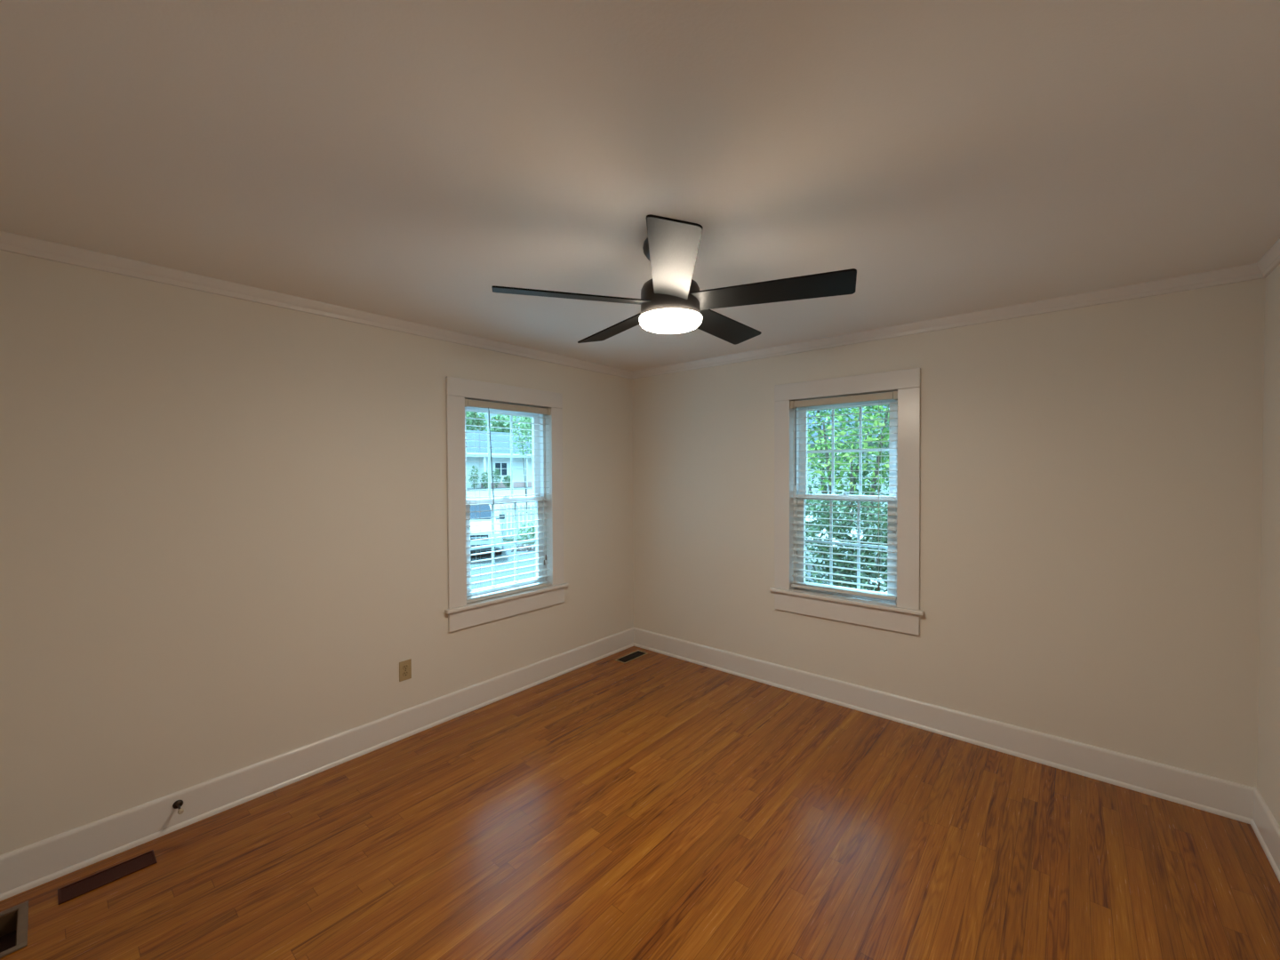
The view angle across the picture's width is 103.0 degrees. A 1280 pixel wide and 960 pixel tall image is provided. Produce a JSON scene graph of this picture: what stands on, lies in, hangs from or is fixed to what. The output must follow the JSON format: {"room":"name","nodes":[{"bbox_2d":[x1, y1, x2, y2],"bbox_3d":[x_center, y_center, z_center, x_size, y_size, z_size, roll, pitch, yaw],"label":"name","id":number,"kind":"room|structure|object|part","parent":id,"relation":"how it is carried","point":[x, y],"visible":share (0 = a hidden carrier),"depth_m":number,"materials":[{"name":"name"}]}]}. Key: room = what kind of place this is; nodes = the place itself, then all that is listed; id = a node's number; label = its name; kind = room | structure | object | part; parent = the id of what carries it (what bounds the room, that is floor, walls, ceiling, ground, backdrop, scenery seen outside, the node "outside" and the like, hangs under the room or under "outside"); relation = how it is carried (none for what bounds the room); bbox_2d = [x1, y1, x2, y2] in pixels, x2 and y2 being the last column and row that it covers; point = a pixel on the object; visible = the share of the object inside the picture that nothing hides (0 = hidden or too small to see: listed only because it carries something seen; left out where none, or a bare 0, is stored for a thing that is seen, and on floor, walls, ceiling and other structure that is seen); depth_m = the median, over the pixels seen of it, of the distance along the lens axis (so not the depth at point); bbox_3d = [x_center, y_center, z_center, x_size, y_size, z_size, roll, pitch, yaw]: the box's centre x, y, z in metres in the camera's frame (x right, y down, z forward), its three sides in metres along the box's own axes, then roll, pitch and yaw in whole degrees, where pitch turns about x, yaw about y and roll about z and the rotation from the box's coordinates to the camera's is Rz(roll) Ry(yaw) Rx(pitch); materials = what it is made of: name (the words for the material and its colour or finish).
{"room":"empty bedroom","nodes":[
{"label":"empty bedroom","id":0,"kind":"room"},
{"bbox_2d":[0,250,633,855],"bbox_3d":[-1.345,0.290,3.158,0.150,2.440,4.090,1,1,40],"label":"wall","id":1,"kind":"structure","parent":0,"point":[223,519],"depth_m":2.35,"materials":[{"name":"paint"}]},
{"bbox_2d":[172,800,183,814],"bbox_3d":[-1.995,1.422,2.205,0.084,0.035,0.035,1,1,40],"label":"door stop","id":2,"kind":"object","parent":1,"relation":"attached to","point":[178,804],"visible":1,"depth_m":2.22,"materials":[{"name":"brown metal"}]},
{"bbox_3d":[-2.023,1.422,2.229,0.010,0.035,0.035,1,1,40],"label":"plate","id":3,"kind":"part","parent":2,"relation":"part of","materials":[{"name":"brown metal"}]},
{"bbox_2d":[0,230,632,379],"bbox_3d":[-1.283,-0.897,3.080,0.030,0.063,3.790,1,1,40],"label":"trim","id":4,"kind":"structure","parent":1,"relation":"attached to","point":[9,242],"depth_m":2.42,"materials":[{"name":"white paint"}]},
{"bbox_2d":[0,627,633,901],"bbox_3d":[-1.278,1.432,3.125,0.013,0.158,3.790,1,1,40],"label":"baseboard","id":5,"kind":"structure","parent":1,"relation":"attached to","point":[29,863],"depth_m":2.44,"materials":[{"name":"white paint"}]},
{"bbox_2d":[399,658,411,681],"bbox_3d":[-1.383,1.123,3.001,0.008,0.115,0.071,1,1,40],"label":"wall outlet","id":6,"kind":"object","parent":1,"relation":"attached to","point":[405,666],"visible":1,"depth_m":3.00,"materials":[{"name":"beige plastic"}]},
{"bbox_2d":[402,671,408,676],"bbox_3d":[-1.381,1.142,3.000,0.003,0.029,0.034,1,1,40],"label":"receptacle","id":7,"kind":"object","parent":6,"relation":"attached to","point":[404,673],"depth_m":3.00,"materials":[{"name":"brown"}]},
{"bbox_2d":[444,376,568,631],"bbox_3d":[-0.959,0.147,3.599,0.227,1.603,0.996,1,1,40],"label":"window","id":8,"kind":"structure","parent":1,"relation":"in","point":[461,614],"depth_m":3.55,"materials":[{"name":"white paint"}]},
{"bbox_3d":[-1.167,0.138,3.236,0.020,1.340,0.121,1,1,40],"label":"casing","id":9,"kind":"part","parent":8,"relation":"part of","materials":[{"name":"white paint"}]},
{"bbox_3d":[-0.988,-0.173,3.624,0.028,0.671,0.662,1,1,40],"label":"sash","id":10,"kind":"part","parent":8,"relation":"part of","materials":[{"name":"white plastic"}]},
{"bbox_3d":[-0.904,-0.597,3.537,0.020,0.115,0.944,1,1,40],"label":"head casing","id":11,"kind":"part","parent":8,"relation":"part of","materials":[{"name":"white paint"}]},
{"bbox_3d":[-0.958,0.458,3.612,0.030,0.658,0.662,1,1,40],"label":"sash","id":12,"kind":"part","parent":8,"relation":"part of","materials":[{"name":"white plastic"}]},
{"bbox_2d":[464,398,550,603],"bbox_3d":[-0.915,0.133,3.568,0.072,1.327,0.710,1,1,40],"label":"window blind","id":13,"kind":"object","parent":8,"relation":"attached to","point":[468,403],"visible":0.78,"depth_m":3.55,"materials":[{"name":"white"}]},
{"bbox_3d":[-1.080,0.151,3.387,0.055,1.262,0.002,1,1,40],"label":"ladder cord","id":14,"kind":"part","parent":13,"relation":"part of","materials":[{"name":"grey plastic"}]},
{"bbox_3d":[-0.918,0.786,3.585,0.054,0.020,0.694,1,1,40],"label":"rail","id":15,"kind":"part","parent":13,"relation":"part of","materials":[{"name":"white"}]},
{"bbox_3d":[-0.763,0.144,3.761,0.055,1.264,0.002,1,1,40],"label":"ladder cord","id":16,"kind":"part","parent":13,"relation":"part of","materials":[{"name":"grey plastic"}]},
{"bbox_3d":[-0.714,0.049,3.763,0.008,1.086,0.004,1,1,40],"label":"lift cord","id":17,"kind":"part","parent":13,"relation":"part of","materials":[{"name":"white fabric"}]},
{"bbox_3d":[-0.704,0.031,3.775,0.008,1.051,0.004,1,1,40],"label":"lift cord","id":18,"kind":"part","parent":13,"relation":"part of","materials":[{"name":"fabric"}]},
{"bbox_3d":[-0.972,0.131,3.617,0.073,1.339,0.712,1,1,40],"label":"frame","id":19,"kind":"part","parent":8,"relation":"part of","materials":[{"name":"white plastic"}]},
{"bbox_3d":[-0.970,0.815,3.630,0.180,0.028,0.712,1,1,40],"label":"sill","id":20,"kind":"part","parent":8,"relation":"part of","materials":[{"name":"white paint"}]},
{"bbox_3d":[-0.631,0.125,3.867,0.020,1.340,0.110,1,1,40],"label":"casing","id":21,"kind":"part","parent":8,"relation":"part of","materials":[{"name":"white paint"}]},
{"bbox_2d":[0,0,1279,371],"bbox_3d":[0.085,-0.995,1.916,3.920,0.160,4.090,1,1,40],"label":"ceiling","id":22,"kind":"structure","parent":0,"point":[406,160],"depth_m":1.38,"materials":[{"name":"paint"}]},
{"bbox_2d":[491,214,856,344],"bbox_3d":[0.135,-0.741,1.933,1.254,0.348,1.205,1,1,40],"label":"ceiling fan","id":23,"kind":"object","parent":22,"relation":"hanging from","point":[670,301],"visible":1,"depth_m":1.78,"materials":[{"name":"black"}]},
{"bbox_3d":[-0.236,-0.653,1.806,0.555,0.006,0.145,-1,14,-15],"label":"blade","id":24,"kind":"part","parent":23,"relation":"part of","materials":[{"name":"black wood"}]},
{"bbox_3d":[-0.086,-0.660,2.205,0.145,0.006,0.555,-16,9,-32],"label":"blade","id":25,"kind":"part","parent":23,"relation":"part of","materials":[{"name":"black wood"}]},
{"bbox_3d":[0.097,-0.650,1.540,0.145,0.006,0.555,12,2,2],"label":"blade","id":26,"kind":"part","parent":23,"relation":"part of","materials":[{"name":"black wood"}]},
{"bbox_3d":[0.339,-0.662,2.186,0.145,0.006,0.555,-15,-9,38],"label":"blade","id":27,"kind":"part","parent":23,"relation":"part of","materials":[{"name":"black wood"}]},
{"bbox_3d":[0.453,-0.655,1.775,0.555,0.006,0.145,0,-11,21],"label":"blade","id":28,"kind":"part","parent":23,"relation":"part of","materials":[{"name":"black wood"}]},
{"bbox_2d":[0,646,1279,959],"bbox_3d":[0.097,1.575,1.960,3.920,0.100,4.090,1,1,40],"label":"floor","id":29,"kind":"structure","parent":0,"point":[653,805],"depth_m":2.05,"materials":[{"name":"brown wood"}]},
{"bbox_2d":[0,900,28,958],"bbox_3d":[-2.219,1.574,1.658,0.268,0.078,0.288,1,1,40],"label":"floor vent","id":30,"kind":"object","parent":29,"relation":"in","point":[13,926],"visible":0.99,"depth_m":1.79,"materials":[{"name":"white metal"}]},
{"bbox_2d":[57,849,156,904],"bbox_3d":[-2.056,1.532,1.971,0.102,0.005,0.260,1,1,40],"label":"floor vent","id":31,"kind":"object","parent":29,"relation":"in","point":[78,888],"visible":1,"depth_m":1.96,"materials":[{"name":"brown"}]},
{"bbox_2d":[614,649,647,663],"bbox_3d":[-0.069,1.483,4.272,0.115,0.005,0.298,1,1,40],"label":"floor vent","id":32,"kind":"object","parent":29,"relation":"in","point":[632,656],"visible":1,"depth_m":4.27,"materials":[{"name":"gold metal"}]},
{"bbox_2d":[632,278,1265,787],"bbox_3d":[1.367,0.273,3.439,3.620,2.440,0.150,1,1,40],"label":"wall","id":33,"kind":"structure","parent":0,"point":[1091,477],"depth_m":2.69,"materials":[{"name":"paint"}]},
{"bbox_2d":[769,368,924,635],"bbox_3d":[1.375,0.128,3.417,0.984,1.608,0.227,1,1,40],"label":"window","id":34,"kind":"structure","parent":33,"relation":"in","point":[901,614],"depth_m":3.32,"materials":[{"name":"white paint"}]},
{"bbox_3d":[1.013,0.108,3.624,0.111,1.340,0.020,1,1,40],"label":"casing","id":35,"kind":"part","parent":34,"relation":"part of","materials":[{"name":"white paint"}]},
{"bbox_3d":[1.390,0.793,3.450,0.698,0.028,0.180,1,1,40],"label":"sill","id":36,"kind":"part","parent":34,"relation":"part of","materials":[{"name":"white paint"}]},
{"bbox_2d":[790,391,897,599],"bbox_3d":[1.337,0.102,3.380,0.696,1.308,0.072,1,1,40],"label":"window blind","id":37,"kind":"object","parent":34,"relation":"attached to","point":[887,396],"visible":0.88,"depth_m":3.38,"materials":[{"name":"white"}]},
{"bbox_3d":[1.161,0.115,3.541,0.002,1.242,0.055,1,1,40],"label":"ladder cord","id":38,"kind":"part","parent":37,"relation":"part of","materials":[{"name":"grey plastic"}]},
{"bbox_3d":[1.345,0.740,3.397,0.680,0.032,0.054,1,1,40],"label":"rail","id":39,"kind":"part","parent":37,"relation":"part of","materials":[{"name":"white"}]},
{"bbox_3d":[1.503,0.074,3.204,0.004,1.165,0.008,1,1,40],"label":"lift cord","id":40,"kind":"part","parent":37,"relation":"part of","materials":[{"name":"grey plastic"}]},
{"bbox_3d":[1.524,0.113,3.232,0.002,1.233,0.055,1,1,40],"label":"ladder cord","id":41,"kind":"part","parent":37,"relation":"part of","materials":[{"name":"grey plastic"}]},
{"bbox_3d":[1.385,0.109,3.437,0.697,1.338,0.073,1,1,40],"label":"frame","id":42,"kind":"part","parent":34,"relation":"part of","materials":[{"name":"white plastic"}]},
{"bbox_3d":[1.376,0.433,3.430,0.648,0.664,0.030,1,1,40],"label":"sash","id":43,"kind":"part","parent":34,"relation":"part of","materials":[{"name":"white plastic"}]},
{"bbox_3d":[1.322,-0.617,3.346,0.932,0.115,0.020,1,1,40],"label":"head casing","id":44,"kind":"part","parent":34,"relation":"part of","materials":[{"name":"white paint"}]},
{"bbox_3d":[1.396,-0.198,3.446,0.648,0.665,0.028,1,1,40],"label":"sash","id":45,"kind":"part","parent":34,"relation":"part of","materials":[{"name":"white plastic"}]},
{"bbox_3d":[1.634,0.114,3.097,0.122,1.340,0.020,1,1,40],"label":"casing","id":46,"kind":"part","parent":34,"relation":"part of","materials":[{"name":"white paint"}]},
{"bbox_2d":[633,627,1256,823],"bbox_3d":[1.319,1.415,3.397,3.620,0.158,0.013,1,1,40],"label":"baseboard","id":47,"kind":"structure","parent":33,"relation":"attached to","point":[1220,794],"depth_m":2.83,"materials":[{"name":"white paint"}]},
{"bbox_2d":[632,263,1263,379],"bbox_3d":[1.303,-0.914,3.350,3.620,0.063,0.030,1,1,40],"label":"trim","id":48,"kind":"structure","parent":33,"relation":"attached to","point":[1249,272],"depth_m":2.78,"materials":[{"name":"white paint"}]},
{"bbox_2d":[1256,264,1279,826],"bbox_3d":[1.528,0.319,0.718,0.150,2.440,4.090,1,1,40],"label":"wall","id":49,"kind":"structure","parent":0,"point":[1268,730],"depth_m":2.11,"materials":[{"name":"paint"}]},
{"bbox_2d":[1250,788,1279,882],"bbox_3d":[1.472,1.459,0.790,0.013,0.158,3.790,1,1,40],"label":"baseboard","id":50,"kind":"structure","parent":49,"relation":"attached to","point":[1264,820],"depth_m":2.07,"materials":[{"name":"white paint"}]},
{"bbox_2d":[1256,237,1279,278],"bbox_3d":[1.454,-0.870,0.755,0.030,0.063,3.790,1,1,40],"label":"trim","id":51,"kind":"structure","parent":49,"relation":"attached to","point":[1270,260],"depth_m":2.08,"materials":[{"name":"white paint"}]},
{"label":"outside","id":52,"kind":"structure","parent":0,"visible":0},
{"bbox_2d":[466,486,870,575],"bbox_3d":[-2.925,1.389,39.817,190.000,1.200,170.000,1,1,40],"label":"ground","id":53,"kind":"structure","parent":52,"point":[484,492],"depth_m":38.77,"materials":[{"name":"grey concrete"}]},
{"bbox_2d":[468,465,479,488],"bbox_3d":[-14.370,-0.224,44.040,0.941,2.128,1.027,1,1,40],"label":"shrub","id":54,"kind":"object","parent":53,"relation":"on","point":[476,471],"visible":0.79,"depth_m":44.00,"materials":[{"name":"green plant"}]},
{"bbox_2d":[465,411,487,431],"bbox_3d":[-20.266,-4.336,61.203,4.001,9.699,4.208,1,1,40],"label":"street tree","id":55,"kind":"object","parent":53,"relation":"on","point":[469,414],"visible":0.41,"depth_m":60.62,"materials":[{"name":"green plant"}]},
{"bbox_2d":[480,472,491,488],"bbox_3d":[-13.645,-0.015,44.883,0.877,1.588,1.015,1,1,40],"label":"shrub","id":56,"kind":"object","parent":53,"relation":"on","point":[485,484],"visible":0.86,"depth_m":44.77,"materials":[{"name":"green plant"}]},
{"bbox_2d":[490,467,501,487],"bbox_3d":[-12.935,-0.168,45.756,0.890,1.902,0.966,1,1,40],"label":"shrub","id":57,"kind":"object","parent":53,"relation":"on","point":[494,473],"visible":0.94,"depth_m":45.64,"materials":[{"name":"green plant"}]},
{"bbox_2d":[466,430,532,488],"bbox_3d":[-15.610,-2.157,51.829,10.860,5.600,29.200,1,1,40],"label":"house","id":58,"kind":"structure","parent":53,"relation":"on","point":[519,463],"depth_m":48.35,"materials":[{"name":"white"}]},
{"bbox_3d":[-13.985,-0.661,45.757,0.180,2.800,0.180,1,1,40],"label":"porch post","id":59,"kind":"part","parent":58,"relation":"part of","materials":[{"name":"white paint"}]},
{"bbox_3d":[-13.092,-1.001,47.878,0.030,1.200,1.300,1,1,40],"label":"pane","id":60,"kind":"part","parent":58,"relation":"part of","materials":[{"name":"clear glass"}]},
{"bbox_3d":[-11.008,-0.735,49.262,0.180,2.800,0.180,1,1,40],"label":"porch post","id":61,"kind":"part","parent":58,"relation":"part of","materials":[{"name":"white paint"}]},
{"bbox_2d":[486,414,518,432],"bbox_3d":[-17.410,-4.103,64.470,4.128,9.103,3.893,1,1,40],"label":"street tree","id":62,"kind":"object","parent":53,"relation":"on","point":[499,417],"visible":0.38,"depth_m":63.83,"materials":[{"name":"green plant"}]},
{"bbox_2d":[502,475,510,487],"bbox_3d":[-12.136,0.122,46.666,0.914,1.337,1.033,1,1,40],"label":"shrub","id":63,"kind":"object","parent":53,"relation":"on","point":[507,476],"visible":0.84,"depth_m":46.52,"materials":[{"name":"green plant"}]},
{"bbox_2d":[504,415,532,512],"bbox_3d":[-6.910,-1.414,29.979,2.249,6.711,1.952,-1,1,-32],"label":"tree","id":64,"kind":"object","parent":53,"relation":"on","point":[521,439],"visible":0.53,"depth_m":29.84,"materials":[{"name":"green plant"}]},
{"bbox_3d":[-6.821,-0.928,30.032,0.333,5.736,0.106,0,1,4],"label":"stem","id":65,"kind":"part","parent":64,"relation":"part of","materials":[{"name":"green plant"}]},
{"bbox_2d":[519,416,531,433],"bbox_3d":[-14.307,-4.589,68.186,4.076,9.901,3.858,1,1,40],"label":"street tree","id":66,"kind":"object","parent":53,"relation":"on","point":[525,418],"visible":0.06,"depth_m":67.18,"materials":[{"name":"green plant"}]},
{"bbox_2d":[805,405,889,568],"bbox_3d":[7.533,-0.249,15.807,13.000,5.200,6.000,1,1,40],"label":"tree","id":67,"kind":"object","parent":53,"relation":"on","point":[884,406],"visible":0.02,"depth_m":14.27,"materials":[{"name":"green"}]},
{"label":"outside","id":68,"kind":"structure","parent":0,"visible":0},
{"bbox_2d":[860,568,887,592],"bbox_3d":[6.553,2.539,6.266,10.100,0.062,10.700,1,1,40],"label":"lawn","id":69,"kind":"structure","parent":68,"point":[884,584],"depth_m":11.74,"materials":[{"name":"green plant"}]},
{"bbox_2d":[805,488,887,592],"bbox_3d":[2.724,1.331,6.303,2.676,2.445,1.461,1,1,40],"label":"shrub","id":70,"kind":"object","parent":69,"relation":"on","point":[820,528],"visible":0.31,"depth_m":6.21,"materials":[{"name":"green plant"}]},
{"bbox_3d":[2.813,1.622,6.263,1.330,1.870,0.181,0,1,35],"label":"stem","id":71,"kind":"part","parent":70,"relation":"part of","materials":[{"name":"green plant"}]},
{"bbox_2d":[805,405,889,585],"bbox_3d":[4.497,-0.331,10.642,4.472,5.645,2.363,1,1,40],"label":"tree","id":72,"kind":"object","parent":69,"relation":"on","point":[864,473],"visible":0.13,"depth_m":10.62,"materials":[{"name":"green plant"}]},
{"bbox_2d":[807,404,889,590],"bbox_3d":[3.330,0.259,7.450,3.268,4.548,1.905,0,1,31],"label":"tree","id":73,"kind":"object","parent":69,"relation":"on","point":[876,423],"visible":0.3,"depth_m":7.39,"materials":[{"name":"green plant"}]},
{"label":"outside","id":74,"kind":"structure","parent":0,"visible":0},
{"bbox_2d":[502,528,535,544],"bbox_3d":[-1.708,2.314,21.040,7.400,0.044,5.000,0,1,0],"label":"lawn","id":75,"kind":"structure","parent":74,"point":[507,540],"depth_m":19.63,"materials":[{"name":"green plant"}]},
{"bbox_2d":[499,504,534,538],"bbox_3d":[-1.911,1.628,20.099,7.242,1.360,0.161,0,1,0],"label":"picket fence","id":76,"kind":"object","parent":75,"relation":"on","point":[503,526],"visible":0.18,"depth_m":20.02,"materials":[{"name":"grey"}]},
{"bbox_3d":[-5.441,1.674,20.130,0.100,1.300,0.100,0,1,0],"label":"post","id":77,"kind":"part","parent":76,"relation":"part of","materials":[{"name":"grey"}]},
{"bbox_2d":[516,519,535,540],"bbox_3d":[-4.108,1.831,19.152,1.046,1.036,0.658,0,1,-3],"label":"shrub","id":78,"kind":"object","parent":75,"relation":"on","point":[532,523],"visible":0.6,"depth_m":19.12,"materials":[{"name":"green plant"}]},
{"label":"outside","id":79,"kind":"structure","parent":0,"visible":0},
{"bbox_2d":[470,544,829,589],"bbox_3d":[-2.965,2.462,13.365,13.400,0.062,9.200,1,1,40],"label":"driveway","id":80,"kind":"structure","parent":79,"point":[507,547],"depth_m":14.09,"materials":[{"name":"concrete"}]},
{"bbox_2d":[470,504,504,554],"bbox_3d":[-5.754,1.547,17.301,2.160,1.660,4.540,-1,1,-18],"label":"car","id":81,"kind":"object","parent":80,"relation":"on","point":[479,508],"visible":0.32,"depth_m":15.73,"materials":[{"name":"grey paint"}]},
{"bbox_2d":[470,534,487,540],"bbox_3d":[-5.061,1.729,15.230,1.000,0.160,0.112,-1,1,-18],"label":"grille","id":82,"kind":"object","parent":81,"relation":"attached to","point":[472,536],"depth_m":15.25,"materials":[{"name":"grey plastic"}]},
{"bbox_2d":[496,513,504,519],"bbox_3d":[-4.652,1.218,16.957,0.280,0.160,0.120,-1,1,-18],"label":"mirror","id":83,"kind":"object","parent":81,"relation":"on","point":[500,515],"depth_m":16.93,"materials":[{"name":"grey plastic"}]},
{"bbox_2d":[506,542,535,551],"bbox_3d":[-3.722,2.301,17.312,1.869,0.268,1.620,1,1,40],"label":"leaf litter","id":84,"kind":"object","parent":80,"relation":"on","point":[523,545],"visible":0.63,"depth_m":17.12,"materials":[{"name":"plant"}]}
]}

